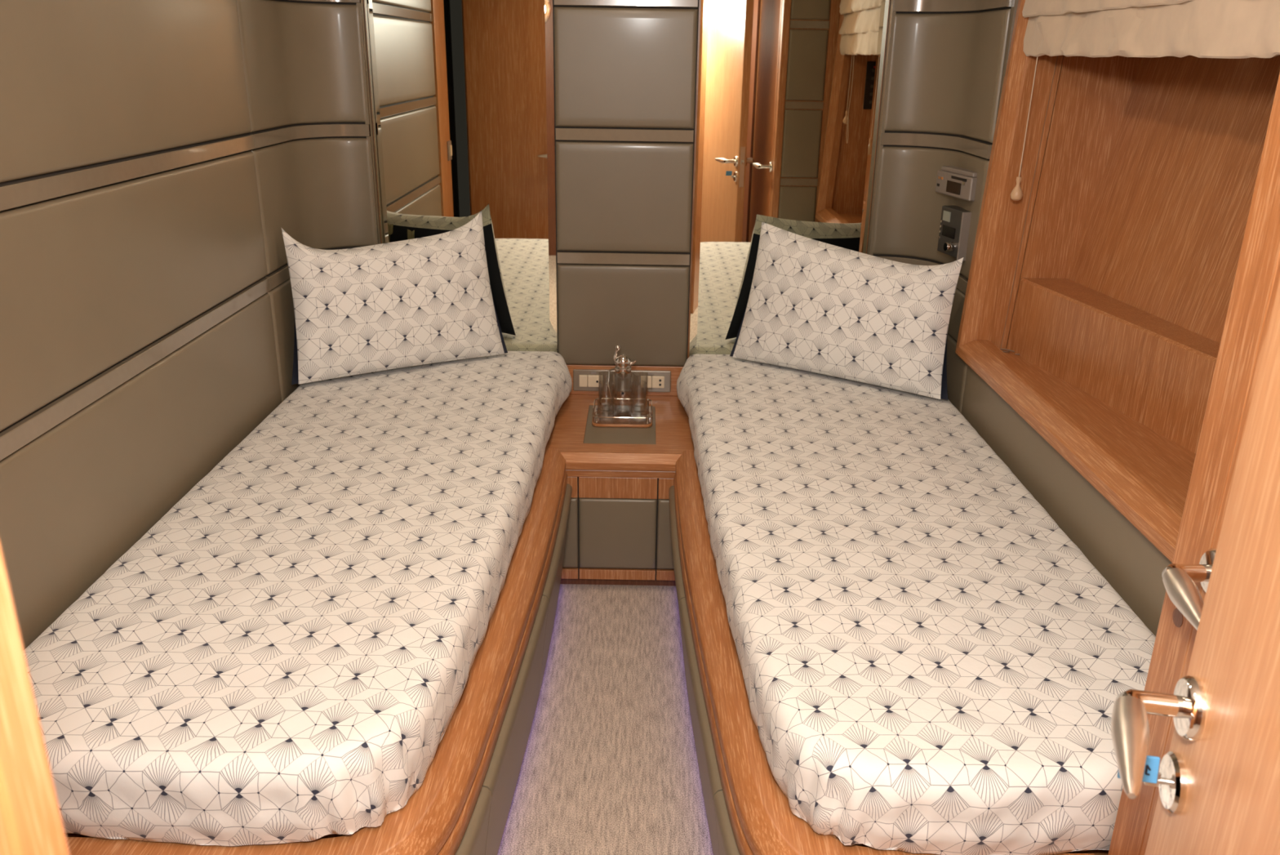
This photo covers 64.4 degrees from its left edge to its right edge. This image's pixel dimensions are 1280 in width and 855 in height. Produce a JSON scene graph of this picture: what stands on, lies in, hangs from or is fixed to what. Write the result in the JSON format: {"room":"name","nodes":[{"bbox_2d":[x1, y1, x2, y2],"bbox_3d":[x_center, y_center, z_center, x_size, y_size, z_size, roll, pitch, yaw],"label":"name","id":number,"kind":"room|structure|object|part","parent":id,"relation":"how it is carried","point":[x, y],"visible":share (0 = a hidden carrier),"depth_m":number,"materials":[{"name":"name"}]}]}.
{"room":"yacht cabin","nodes":[
{"label":"yacht cabin","id":0,"kind":"room"},
{"bbox_2d":[0,0,281,648],"bbox_3d":[-1.004,-0.188,1.785,0.087,1.930,2.670,1,20,0],"label":"wall","id":1,"kind":"structure","parent":0,"point":[138,348],"depth_m":1.86,"materials":[{"name":"beige leather"}]},
{"bbox_3d":[-0.961,-0.630,1.794,0.015,0.313,1.392,1,20,0],"label":"upholstered panel","id":2,"kind":"part","parent":1,"relation":"part of","materials":[{"name":"beige leather"}]},
{"bbox_3d":[-0.967,-0.297,1.917,0.015,0.313,1.392,1,20,0],"label":"upholstered panel","id":3,"kind":"part","parent":1,"relation":"part of","materials":[{"name":"beige leather"}]},
{"bbox_3d":[-0.972,0.036,2.039,0.015,0.313,1.392,1,20,0],"label":"upholstered panel","id":4,"kind":"part","parent":1,"relation":"part of","materials":[{"name":"beige leather"}]},
{"bbox_2d":[236,0,381,402],"bbox_3d":[-0.917,-0.708,2.782,0.128,1.620,0.509,9,22,21],"label":"upholstered corner","id":5,"kind":"object","parent":1,"relation":"attached to","point":[306,68],"visible":0.56,"depth_m":2.81,"materials":[{"name":"beige leather"}]},
{"bbox_3d":[-0.931,-0.289,2.924,0.124,0.313,0.482,9,22,21],"label":"leather panel","id":6,"kind":"part","parent":5,"relation":"part of","materials":[{"name":"grey leather"}]},
{"bbox_3d":[-0.920,-0.955,2.678,0.124,0.313,0.482,9,22,21],"label":"leather panel","id":7,"kind":"part","parent":5,"relation":"part of","materials":[{"name":"grey leather"}]},
{"bbox_3d":[-0.926,-0.622,2.801,0.124,0.313,0.482,9,22,21],"label":"leather panel","id":8,"kind":"part","parent":5,"relation":"part of","materials":[{"name":"grey leather"}]},
{"bbox_3d":[-0.782,-0.774,2.967,0.010,1.620,0.043,1,20,0],"label":"edge trim","id":9,"kind":"part","parent":5,"relation":"part of","materials":[{"name":"beige leather"}]},
{"bbox_2d":[497,583,713,854],"bbox_3d":[-0.068,1.113,1.156,3.100,0.050,5.000,1,20,0],"label":"floor","id":10,"kind":"structure","parent":0,"point":[610,766],"depth_m":2.23,"materials":[{"name":"carpet"}]},
{"bbox_2d":[0,543,70,854],"bbox_3d":[-0.615,0.351,0.344,0.729,1.925,0.435,1,20,0],"label":"door frame","id":11,"kind":"structure","parent":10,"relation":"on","point":[31,821],"depth_m":0.41,"materials":[{"name":"brown wood"}]},
{"bbox_2d":[65,448,572,854],"bbox_3d":[-0.581,0.515,2.081,0.785,0.418,1.560,1,20,0],"label":"base","id":12,"kind":"object","parent":10,"relation":"on","point":[461,805],"visible":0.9,"depth_m":1.69,"materials":[{"name":"brown wood"}]},
{"bbox_2d":[24,351,572,845],"bbox_3d":[-0.587,0.152,2.251,0.757,0.142,1.986,1,20,0],"label":"mattress","id":13,"kind":"object","parent":12,"relation":"on","point":[287,653],"visible":0.94,"depth_m":1.64,"materials":[{"name":"fabric"}]},
{"bbox_2d":[280,210,507,384],"bbox_3d":[-0.675,-0.372,2.851,0.639,0.420,0.148,-9,23,-26],"label":"pillow","id":14,"kind":"object","parent":13,"relation":"on","point":[428,300],"visible":1,"depth_m":2.80,"materials":[{"name":"fabric"}]},
{"bbox_3d":[-0.577,0.782,1.433,0.806,0.286,0.266,-7,22,-20],"label":"panel","id":15,"kind":"part","parent":12,"relation":"part of","materials":[{"name":"beige leather"}]},
{"bbox_3d":[-0.353,0.423,1.935,0.613,0.043,1.728,10,22,24],"label":"molding","id":16,"kind":"part","parent":12,"relation":"part of","materials":[{"name":"brown wood"}]},
{"bbox_3d":[-0.249,0.597,1.950,0.068,0.286,0.605,2,20,3],"label":"panel","id":17,"kind":"part","parent":12,"relation":"part of","materials":[{"name":"beige leather"}]},
{"bbox_3d":[-0.224,0.384,2.528,0.075,0.286,0.626,1,20,0],"label":"panel","id":18,"kind":"part","parent":12,"relation":"part of","materials":[{"name":"beige leather"}]},
{"bbox_2d":[545,364,694,585],"bbox_3d":[-0.052,0.132,3.020,0.424,0.506,0.539,1,20,0],"label":"nightstand","id":19,"kind":"object","parent":10,"relation":"on","point":[620,478],"depth_m":2.82,"materials":[{"name":"brown wood"}]},
{"bbox_2d":[578,374,587,386],"bbox_3d":[-0.177,-0.145,3.170,0.026,0.038,0.008,1,20,0],"label":"switch","id":20,"kind":"object","parent":19,"relation":"attached to","point":[583,379],"depth_m":3.17,"materials":[{"name":"beige plastic"}]},
{"bbox_2d":[587,374,603,386],"bbox_3d":[-0.139,-0.145,3.170,0.047,0.038,0.008,1,20,0],"label":"outlet","id":21,"kind":"object","parent":19,"relation":"attached to","point":[593,380],"depth_m":3.17,"materials":[{"name":"beige plastic"}]},
{"bbox_3d":[-0.060,0.159,2.768,0.213,0.062,0.028,1,20,0],"label":"drawer","id":22,"kind":"part","parent":19,"relation":"part of","materials":[{"name":"brown wood"}]},
{"bbox_3d":[-0.052,0.119,2.753,0.300,0.021,0.036,1,20,0],"label":"molding","id":23,"kind":"part","parent":19,"relation":"part of","materials":[{"name":"brown wood"}]},
{"bbox_3d":[-0.056,-0.144,3.173,0.305,0.070,0.018,1,20,0],"label":"socket panel","id":24,"kind":"part","parent":19,"relation":"part of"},
{"bbox_2d":[591,397,652,427],"bbox_3d":[-0.051,-0.046,3.016,0.176,0.036,0.172,1,20,0],"label":"serving tray","id":25,"kind":"object","parent":19,"relation":"on","point":[622,417],"visible":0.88,"depth_m":3.00,"materials":[{"name":"silver metal"}]},
{"bbox_3d":[-0.126,-0.027,2.947,0.011,0.027,0.010,1,20,0],"label":"post","id":26,"kind":"part","parent":25,"relation":"part of","materials":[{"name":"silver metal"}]},
{"bbox_2d":[598,380,614,419],"bbox_3d":[-0.098,-0.078,2.958,0.046,0.113,0.046,1,20,0],"label":"drinking glass","id":27,"kind":"object","parent":25,"relation":"on","point":[612,380],"visible":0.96,"depth_m":2.95,"materials":[{"name":"clear glass"}]},
{"bbox_2d":[607,344,636,414],"bbox_3d":[-0.053,-0.140,2.986,0.054,0.212,0.072,-17,26,-39],"label":"carafe","id":28,"kind":"object","parent":25,"relation":"on","point":[623,362],"visible":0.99,"depth_m":2.95,"materials":[{"name":"clear glass"}]},
{"bbox_3d":[-0.084,-0.130,2.996,0.027,0.100,0.007,7,21,17],"label":"handle","id":29,"kind":"part","parent":28,"relation":"part of","materials":[{"name":"clear glass"}]},
{"bbox_3d":[-0.067,-0.212,2.959,0.021,0.059,0.017,1,20,0],"label":"thumb lever","id":30,"kind":"part","parent":28,"relation":"part of","materials":[{"name":"silver metal"}]},
{"bbox_3d":[-0.049,-0.188,2.964,0.049,0.055,0.049,1,20,0],"label":"lid","id":31,"kind":"part","parent":28,"relation":"part of","materials":[{"name":"silver metal"}]},
{"bbox_3d":[-0.022,-0.189,2.963,0.024,0.020,0.014,1,20,0],"label":"spout","id":32,"kind":"part","parent":28,"relation":"part of","materials":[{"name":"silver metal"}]},
{"bbox_3d":[-0.051,-0.058,3.012,0.176,0.004,0.172,1,20,0],"label":"rail","id":33,"kind":"part","parent":25,"relation":"part of","materials":[{"name":"silver metal"}]},
{"bbox_2d":[631,382,647,419],"bbox_3d":[-0.004,-0.076,2.958,0.046,0.113,0.046,1,20,0],"label":"drinking glass","id":34,"kind":"object","parent":25,"relation":"on","point":[646,383],"visible":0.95,"depth_m":2.96,"materials":[{"name":"clear glass"}]},
{"bbox_2d":[631,371,648,408],"bbox_3d":[0.000,-0.107,3.041,0.046,0.113,0.046,1,20,0],"label":"drinking glass","id":35,"kind":"object","parent":25,"relation":"on","point":[633,405],"visible":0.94,"depth_m":3.04,"materials":[{"name":"clear glass"}]},
{"bbox_3d":[0.022,-0.025,2.947,0.011,0.027,0.010,1,20,0],"label":"post","id":36,"kind":"part","parent":25,"relation":"part of","materials":[{"name":"silver metal"}]},
{"bbox_2d":[640,375,651,387],"bbox_3d":[0.019,-0.142,3.170,0.034,0.038,0.008,1,20,0],"label":"switch","id":37,"kind":"object","parent":19,"relation":"attached to","point":[643,378],"depth_m":3.17,"materials":[{"name":"beige plastic"}]},
{"bbox_2d":[652,375,664,387],"bbox_3d":[0.057,-0.141,3.170,0.039,0.038,0.008,1,20,0],"label":"outlet","id":38,"kind":"object","parent":19,"relation":"attached to","point":[658,381],"depth_m":3.17,"materials":[{"name":"beige plastic"}]},
{"bbox_2d":[668,449,1108,854],"bbox_3d":[0.459,0.532,2.081,0.775,0.418,1.560,1,20,0],"label":"base","id":39,"kind":"object","parent":10,"relation":"on","point":[748,812],"visible":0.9,"depth_m":1.72,"materials":[{"name":"brown wood"}]},
{"bbox_3d":[0.111,0.390,2.528,0.075,0.286,0.626,1,20,0],"label":"panel","id":40,"kind":"part","parent":39,"relation":"part of","materials":[{"name":"beige leather"}]},
{"bbox_3d":[0.130,0.603,1.950,0.068,0.286,0.605,0,20,-3],"label":"panel","id":41,"kind":"part","parent":39,"relation":"part of","materials":[{"name":"beige leather"}]},
{"bbox_3d":[0.194,0.410,1.993,0.421,0.043,1.634,-5,21,-16],"label":"molding","id":42,"kind":"part","parent":39,"relation":"part of","materials":[{"name":"brown wood"}]},
{"bbox_3d":[0.325,0.788,1.454,0.591,0.286,0.234,13,23,29],"label":"panel","id":43,"kind":"part","parent":39,"relation":"part of","materials":[{"name":"beige leather"}]},
{"bbox_2d":[676,353,1155,854],"bbox_3d":[0.481,0.170,2.249,0.752,0.142,1.987,1,20,0],"label":"mattress","id":44,"kind":"object","parent":39,"relation":"on","point":[930,663],"visible":0.87,"depth_m":1.66,"materials":[{"name":"fabric"}]},
{"bbox_2d":[729,222,964,399],"bbox_3d":[0.560,-0.338,2.841,0.675,0.401,0.145,13,24,30],"label":"pillow","id":45,"kind":"object","parent":44,"relation":"on","point":[813,305],"visible":1,"depth_m":2.78,"materials":[{"name":"fabric"}]},
{"bbox_2d":[1107,72,1279,854],"bbox_3d":[0.835,0.259,0.657,0.423,1.925,1.083,1,20,0],"label":"door","id":46,"kind":"structure","parent":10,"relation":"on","point":[1260,253],"depth_m":1.10,"materials":[{"name":"brown wood"}]},
{"bbox_2d":[1111,280,1279,854],"bbox_3d":[0.435,0.298,0.528,0.192,1.890,0.758,3,20,6],"label":"door","id":47,"kind":"structure","parent":10,"relation":"on","point":[1220,795],"depth_m":0.79,"materials":[{"name":"brown wood"}]},
{"bbox_2d":[1116,755,1166,786],"bbox_3d":[0.441,0.300,0.886,0.048,0.034,0.015,1,20,0],"label":"key","id":48,"kind":"object","parent":47,"relation":"attached to","point":[1151,775],"visible":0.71,"depth_m":0.88,"materials":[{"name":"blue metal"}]},
{"bbox_3d":[0.435,0.236,0.869,0.061,0.023,0.027,1,20,0],"label":"handle","id":49,"kind":"part","parent":47,"relation":"part of","materials":[{"name":"silver metal"}]},
{"bbox_3d":[0.466,0.311,0.891,0.009,0.052,0.052,5,21,11],"label":"lock plate","id":50,"kind":"part","parent":47,"relation":"part of","materials":[{"name":"silver metal"}]},
{"bbox_2d":[1140,257,1279,854],"bbox_3d":[0.585,0.212,0.768,0.089,1.870,0.702,1,20,0],"label":"door","id":51,"kind":"structure","parent":10,"relation":"on","point":[1179,580],"depth_m":1.06,"materials":[{"name":"brown wood"}]},
{"bbox_3d":[0.587,0.158,1.089,0.058,0.023,0.026,1,20,0],"label":"handle","id":52,"kind":"part","parent":51,"relation":"part of","materials":[{"name":"silver metal"}]},
{"bbox_2d":[364,0,889,358],"bbox_3d":[0.235,-0.643,3.076,2.550,1.930,0.080,1,20,0],"label":"wall","id":53,"kind":"structure","parent":0,"point":[699,23],"depth_m":2.97,"materials":[{"name":"brown wood"}]},
{"bbox_2d":[364,0,557,352],"bbox_3d":[-0.510,-0.841,2.958,0.524,1.480,0.010,1,20,0],"label":"wall mirror","id":54,"kind":"object","parent":53,"relation":"attached to","point":[462,91],"visible":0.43,"depth_m":2.95,"materials":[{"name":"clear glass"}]},
{"bbox_2d":[552,0,698,366],"bbox_3d":[-0.044,-0.859,2.934,0.404,1.415,0.039,1,20,0],"label":"wall panel","id":55,"kind":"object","parent":53,"relation":"attached to","point":[624,71],"depth_m":2.96,"materials":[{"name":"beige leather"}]},
{"bbox_3d":[-0.052,-0.341,3.115,0.400,0.316,0.017,1,20,0],"label":"leather panel","id":56,"kind":"part","parent":55,"relation":"part of","materials":[{"name":"grey leather"}]},
{"bbox_3d":[-0.047,-0.675,2.992,0.400,0.318,0.017,1,20,0],"label":"leather panel","id":57,"kind":"part","parent":55,"relation":"part of","materials":[{"name":"grey leather"}]},
{"bbox_3d":[-0.042,-1.011,2.868,0.400,0.320,0.017,1,20,0],"label":"leather panel","id":58,"kind":"part","parent":55,"relation":"part of","materials":[{"name":"grey leather"}]},
{"bbox_2d":[688,0,888,356],"bbox_3d":[0.424,-0.826,2.958,0.522,1.480,0.010,1,20,0],"label":"wall mirror","id":59,"kind":"object","parent":53,"relation":"attached to","point":[789,91],"visible":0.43,"depth_m":2.94,"materials":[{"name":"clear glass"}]},
{"bbox_2d":[960,0,1172,635],"bbox_3d":[1.186,-0.256,2.067,0.636,1.930,2.070,1,20,0],"label":"wall","id":60,"kind":"structure","parent":0,"point":[1129,562],"depth_m":2.03,"materials":[{"name":"beige leather"}]},
{"bbox_2d":[866,0,1012,413],"bbox_3d":[0.837,-0.682,2.788,0.134,1.620,0.511,-8,22,-23],"label":"upholstered corner","id":61,"kind":"object","parent":60,"relation":"attached to","point":[944,61],"visible":0.46,"depth_m":2.82,"materials":[{"name":"beige leather"}]},
{"bbox_3d":[0.693,-0.750,2.967,0.010,1.620,0.043,1,20,0],"label":"edge trim","id":62,"kind":"part","parent":61,"relation":"part of","materials":[{"name":"beige leather"}]},
{"bbox_3d":[0.838,-0.603,2.827,0.124,0.313,0.442,-9,22,-24],"label":"leather panel","id":63,"kind":"part","parent":61,"relation":"part of","materials":[{"name":"grey leather"}]},
{"bbox_3d":[0.844,-0.936,2.705,0.124,0.313,0.442,-9,22,-24],"label":"leather panel","id":64,"kind":"part","parent":61,"relation":"part of","materials":[{"name":"grey leather"}]},
{"bbox_2d":[937,205,971,261],"bbox_3d":[0.850,-0.528,2.759,0.064,0.129,0.130,-3,21,-11],"label":"switch panel","id":65,"kind":"object","parent":61,"relation":"attached to","point":[955,220],"visible":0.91,"depth_m":2.73,"materials":[{"name":"grey plastic"}]},
{"bbox_3d":[0.835,-0.488,2.743,0.025,0.025,0.025,-3,21,-11],"label":"knob","id":66,"kind":"part","parent":65,"relation":"part of","materials":[{"name":"silver metal"}]},
{"bbox_2d":[935,165,977,200],"bbox_3d":[0.856,-0.657,2.733,0.042,0.072,0.190,-3,21,-11],"label":"radio","id":67,"kind":"object","parent":61,"relation":"attached to","point":[953,181],"visible":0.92,"depth_m":2.71,"materials":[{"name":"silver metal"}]},
{"bbox_3d":[0.862,-0.685,2.721,0.032,0.012,0.175,-3,21,-11],"label":"lid","id":68,"kind":"part","parent":67,"relation":"part of","materials":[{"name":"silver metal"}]},
{"bbox_3d":[0.834,-0.352,2.920,0.124,0.138,0.442,-9,22,-24],"label":"leather panel","id":69,"kind":"part","parent":61,"relation":"part of","materials":[{"name":"grey leather"}]},
{"bbox_3d":[0.834,-0.097,2.989,0.131,0.384,0.483,-8,22,-22],"label":"leather panel","id":70,"kind":"part","parent":61,"relation":"part of","materials":[{"name":"grey leather"}]},
{"bbox_3d":[0.868,0.250,2.045,0.015,0.384,1.516,1,20,0],"label":"upholstered panel","id":71,"kind":"part","parent":60,"relation":"part of","materials":[{"name":"beige leather"}]},
{"bbox_2d":[955,0,1279,562],"bbox_3d":[1.153,-0.463,1.803,0.610,1.142,1.547,1,20,0],"label":"wall niche","id":72,"kind":"object","parent":60,"relation":"attached to","point":[1146,171],"visible":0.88,"depth_m":2.31,"materials":[{"name":"brown wood"}]},
{"bbox_2d":[1000,56,1057,355],"bbox_3d":[0.969,-0.535,2.519,0.064,0.726,0.052,1,20,0],"label":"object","id":73,"kind":"object","parent":72,"relation":"hanging from","point":[1009,350],"visible":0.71,"depth_m":2.55,"materials":[{"name":"brown wood"}]},
{"bbox_3d":[1.170,-0.726,2.487,0.398,1.120,0.018,1,20,0],"label":"panel","id":74,"kind":"part","parent":72,"relation":"part of","materials":[{"name":"brown wood"}]},
{"bbox_2d":[1001,350,1195,503],"bbox_3d":[1.060,0.063,1.989,0.321,0.025,1.462,1,20,0],"label":"shelf","id":75,"kind":"object","parent":72,"relation":"attached to","point":[1166,456],"depth_m":2.10,"materials":[{"name":"brown wood"}]},
{"bbox_2d":[1010,0,1279,200],"bbox_3d":[0.903,-0.634,1.743,0.076,0.746,1.429,1,20,0],"label":"roman shade","id":76,"kind":"object","parent":60,"relation":"attached to","point":[1147,28],"visible":1,"depth_m":1.80,"materials":[{"name":"beige fabric"}]},
{"bbox_3d":[0.908,-0.574,2.447,0.029,0.056,0.029,1,20,0],"label":"knob","id":77,"kind":"part","parent":76,"relation":"part of","materials":[{"name":"brown wood"}]},
{"bbox_3d":[0.913,-0.745,2.384,0.006,0.320,0.003,1,20,0],"label":"pull cord","id":78,"kind":"part","parent":76,"relation":"part of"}
]}

